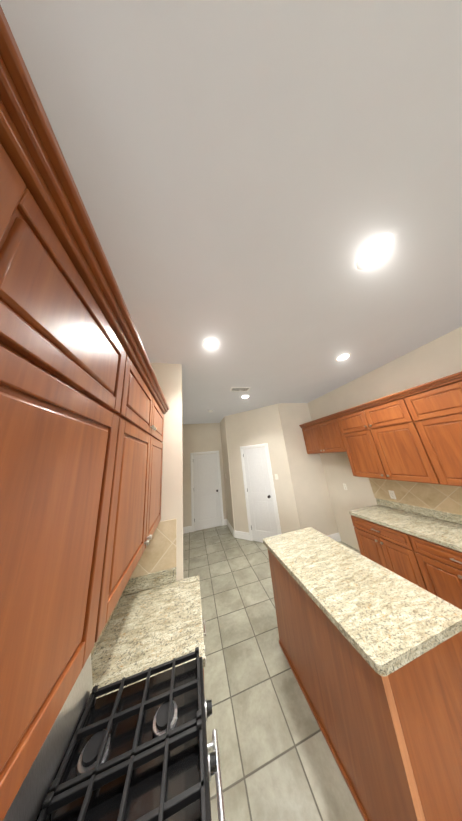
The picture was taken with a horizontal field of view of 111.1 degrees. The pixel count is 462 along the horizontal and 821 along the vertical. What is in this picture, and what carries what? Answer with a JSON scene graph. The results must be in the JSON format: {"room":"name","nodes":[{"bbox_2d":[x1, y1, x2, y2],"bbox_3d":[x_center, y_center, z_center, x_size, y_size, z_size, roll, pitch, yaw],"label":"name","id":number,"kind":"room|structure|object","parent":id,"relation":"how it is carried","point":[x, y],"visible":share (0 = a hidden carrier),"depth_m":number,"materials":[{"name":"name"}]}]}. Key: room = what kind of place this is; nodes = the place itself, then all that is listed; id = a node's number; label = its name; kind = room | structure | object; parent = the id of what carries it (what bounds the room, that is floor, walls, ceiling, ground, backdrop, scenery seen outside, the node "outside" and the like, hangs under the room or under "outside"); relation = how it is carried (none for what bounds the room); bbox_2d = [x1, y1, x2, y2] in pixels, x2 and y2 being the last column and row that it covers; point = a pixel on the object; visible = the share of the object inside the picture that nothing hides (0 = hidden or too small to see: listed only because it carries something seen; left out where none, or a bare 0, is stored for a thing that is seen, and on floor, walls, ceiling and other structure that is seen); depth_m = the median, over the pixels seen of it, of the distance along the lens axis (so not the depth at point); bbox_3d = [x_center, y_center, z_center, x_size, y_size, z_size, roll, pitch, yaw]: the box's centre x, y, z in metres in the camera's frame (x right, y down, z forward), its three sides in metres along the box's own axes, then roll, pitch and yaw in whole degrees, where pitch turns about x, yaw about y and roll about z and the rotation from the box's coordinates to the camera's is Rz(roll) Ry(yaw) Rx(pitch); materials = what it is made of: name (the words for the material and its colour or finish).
{"room":"kitchen","nodes":[
{"label":"kitchen","id":0,"kind":"room"},
{"bbox_2d":[151,363,182,580],"bbox_3d":[-0.729,0.901,1.574,0.477,3.050,0.150,-1,-17,-14],"label":"wall","id":1,"kind":"structure","parent":0,"point":[169,377],"depth_m":1.67,"materials":[{"name":"paint"}]},
{"bbox_2d":[183,423,226,528],"bbox_3d":[-1.014,1.919,4.939,1.800,3.050,0.120,-1,-17,-14],"label":"wall","id":2,"kind":"structure","parent":0,"point":[205,437],"depth_m":5.10,"materials":[{"name":"paint"}]},
{"bbox_2d":[190,451,223,531],"bbox_3d":[-0.731,2.325,4.761,0.916,2.123,0.097,-1,-17,-14],"label":"hall door","id":3,"kind":"structure","parent":2,"relation":"in","point":[206,499],"depth_m":4.76,"materials":[{"name":"white wood"}]},
{"bbox_2d":[220,417,234,535],"bbox_3d":[-0.101,1.776,4.749,0.120,3.050,0.980,-1,-17,-14],"label":"wall","id":4,"kind":"structure","parent":0,"point":[227,484],"depth_m":4.58,"materials":[{"name":"paint"}]},
{"bbox_2d":[0,0,461,423],"bbox_3d":[-0.326,-1.142,0.330,6.640,0.080,10.790,-1,-17,-14],"label":"ceiling","id":5,"kind":"structure","parent":0,"point":[252,179],"depth_m":0.69,"materials":[{"name":"paint"}]},
{"bbox_2d":[202,338,219,349],"bbox_3d":[-0.210,-0.706,1.693,0.190,0.006,0.190,-1,-17,-14],"label":"recessed light","id":6,"kind":"object","parent":5,"relation":"in","point":[211,343],"visible":1,"depth_m":1.69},
{"bbox_2d":[230,387,250,391],"bbox_3d":[0.167,-0.384,2.893,0.360,0.014,0.170,-1,-17,-14],"label":"ceiling vent","id":7,"kind":"object","parent":5,"relation":"in","point":[247,389],"visible":1,"depth_m":2.87,"materials":[{"name":"white metal"}]},
{"bbox_2d":[335,353,350,360],"bbox_3d":[1.540,-0.730,2.182,0.190,0.006,0.190,-1,-17,-14],"label":"recessed light","id":8,"kind":"object","parent":5,"relation":"in","point":[342,357],"visible":1,"depth_m":2.17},
{"bbox_2d":[356,233,393,269],"bbox_3d":[0.922,-1.012,1.022,0.190,0.006,0.190,-1,-17,-14],"label":"recessed light","id":9,"kind":"object","parent":5,"relation":"in","point":[374,251],"visible":1,"depth_m":1.01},
{"bbox_2d":[225,404,299,542],"bbox_3d":[0.666,1.470,3.962,1.612,3.050,0.120,-15,-19,29],"label":"wall","id":10,"kind":"structure","parent":0,"point":[262,425],"depth_m":3.95,"materials":[{"name":"paint"}]},
{"bbox_2d":[240,443,281,541],"bbox_3d":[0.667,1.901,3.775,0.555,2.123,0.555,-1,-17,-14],"label":"pantry door","id":11,"kind":"structure","parent":10,"relation":"in","point":[262,509],"depth_m":3.74,"materials":[{"name":"white wood"}]},
{"bbox_2d":[183,519,340,541],"bbox_3d":[1.326,1.710,-0.165,3.560,0.150,10.550,-1,-17,-14],"label":"baseboard","id":12,"kind":"structure","parent":10,"relation":"attached to","point":[245,535],"depth_m":3.82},
{"bbox_2d":[183,525,363,820],"bbox_3d":[-0.039,1.838,-0.548,6.640,0.060,10.790,-1,-17,-14],"label":"floor","id":13,"kind":"structure","parent":0,"point":[277,761],"depth_m":1.24,"materials":[{"name":"tile"}]},
{"bbox_2d":[3,647,224,820],"bbox_3d":[-0.293,1.454,0.315,0.642,1.205,0.754,-1,-17,-14],"label":"range","id":14,"kind":"object","parent":13,"relation":"on","point":[138,751],"visible":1,"depth_m":0.54,"materials":[{"name":"black metal"}]},
{"bbox_2d":[203,620,205,694],"bbox_3d":[-0.454,1.828,0.917,0.641,0.860,0.643,-1,-17,-14],"label":"base cabinet","id":15,"kind":"object","parent":13,"relation":"on","point":[204,633],"depth_m":1.05,"materials":[{"name":"brown wood"}]},
{"bbox_2d":[91,575,204,698],"bbox_3d":[-0.507,1.397,1.041,0.617,0.038,0.643,-1,-17,-14],"label":"countertop","id":16,"kind":"structure","parent":15,"relation":"on","point":[151,628],"depth_m":0.96,"materials":[{"name":"stone"}]},
{"bbox_2d":[268,551,461,820],"bbox_3d":[0.930,1.800,1.275,0.693,0.860,1.224,-1,-17,-14],"label":"kitchen island","id":17,"kind":"object","parent":13,"relation":"on","point":[395,743],"depth_m":0.80,"materials":[{"name":"brown wood"}]},
{"bbox_2d":[263,527,461,678],"bbox_3d":[0.868,1.372,1.403,0.705,0.038,1.290,-1,-17,-14],"label":"island countertop","id":18,"kind":"structure","parent":17,"relation":"on","point":[392,621],"depth_m":1.02,"materials":[{"name":"beige stone"}]},
{"bbox_2d":[351,515,414,583],"bbox_3d":[2.273,1.902,2.061,0.618,0.860,0.770,-1,-17,-14],"label":"base cabinet","id":19,"kind":"object","parent":13,"relation":"on","point":[381,544],"depth_m":2.04,"materials":[{"name":"brown wood"}]},
{"bbox_2d":[399,531,461,609],"bbox_3d":[2.423,1.712,1.462,0.618,0.860,0.770,-1,-17,-14],"label":"base cabinet","id":20,"kind":"object","parent":13,"relation":"on","point":[433,568],"depth_m":1.60,"materials":[{"name":"brown wood"}]},
{"bbox_2d":[349,505,461,551],"bbox_3d":[2.467,1.150,1.171,0.657,0.038,2.955,-1,-17,-14],"label":"countertop","id":21,"kind":"structure","parent":20,"relation":"on","point":[448,534],"depth_m":1.88,"materials":[{"name":"stone"}]},
{"bbox_2d":[277,403,338,534],"bbox_3d":[1.770,1.288,3.701,1.000,3.050,0.120,-1,-17,-14],"label":"wall","id":22,"kind":"structure","parent":0,"point":[314,507],"depth_m":3.57,"materials":[{"name":"paint"}]},
{"bbox_2d":[308,326,461,550],"bbox_3d":[3.204,-0.004,-0.217,0.120,3.050,8.810,-1,-17,-14],"label":"wall","id":23,"kind":"structure","parent":0,"point":[438,358],"depth_m":2.80,"materials":[{"name":"paint"}]},
{"bbox_2d":[301,419,342,453],"bbox_3d":[2.044,0.564,3.391,0.349,0.648,1.003,-1,-17,-14],"label":"upper cabinet","id":24,"kind":"object","parent":23,"relation":"attached to","point":[320,437],"depth_m":3.30,"materials":[{"name":"brown wood"}]},
{"bbox_2d":[331,399,430,483],"bbox_3d":[2.297,0.459,2.398,0.349,1.053,1.137,-1,-17,-14],"label":"upper cabinet","id":25,"kind":"object","parent":23,"relation":"attached to","point":[376,442],"depth_m":2.29,"materials":[{"name":"brown wood"}]},
{"bbox_2d":[369,478,461,523],"bbox_3d":[2.760,0.890,1.294,0.019,0.468,3.045,-1,-17,-14],"label":"backsplash","id":26,"kind":"structure","parent":23,"relation":"attached to","point":[439,501],"depth_m":2.11,"materials":[{"name":"tile"}]},
{"bbox_2d":[388,490,395,498],"bbox_3d":[2.470,1.291,2.429,0.008,0.116,0.072,-1,-17,-14],"label":"outlet","id":27,"kind":"object","parent":26,"relation":"attached to","point":[392,494],"visible":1,"depth_m":2.42,"materials":[{"name":"plastic"}]},
{"bbox_2d":[395,375,461,486],"bbox_3d":[2.531,0.161,1.461,0.349,1.053,1.136,-1,-17,-14],"label":"upper cabinet","id":28,"kind":"object","parent":23,"relation":"attached to","point":[413,434],"depth_m":1.75,"materials":[{"name":"brown wood"}]},
{"bbox_3d":[-1.168,1.098,2.097,0.120,3.050,5.800,-1,-17,-14],"label":"wall","id":29,"kind":"structure","parent":0,"visible":0},
{"bbox_2d":[0,89,135,820],"bbox_3d":[-0.464,0.048,0.099,0.285,1.053,1.148,-1,-17,-14],"label":"upper cabinet","id":30,"kind":"object","parent":29,"relation":"attached to","point":[84,407],"depth_m":0.33,"materials":[{"name":"brown wood"}]},
{"bbox_2d":[91,519,176,656],"bbox_3d":[-0.446,0.930,0.377,0.422,0.464,2.177,-1,-17,-14],"label":"backsplash","id":31,"kind":"structure","parent":29,"relation":"attached to","point":[156,566],"depth_m":1.36,"materials":[{"name":"tile"}]},
{"bbox_2d":[112,357,163,610],"bbox_3d":[-0.702,0.351,1.051,0.285,1.053,1.150,-1,-17,-14],"label":"upper cabinet","id":32,"kind":"object","parent":29,"relation":"attached to","point":[143,479],"depth_m":0.93,"materials":[{"name":"brown wood"}]}
]}

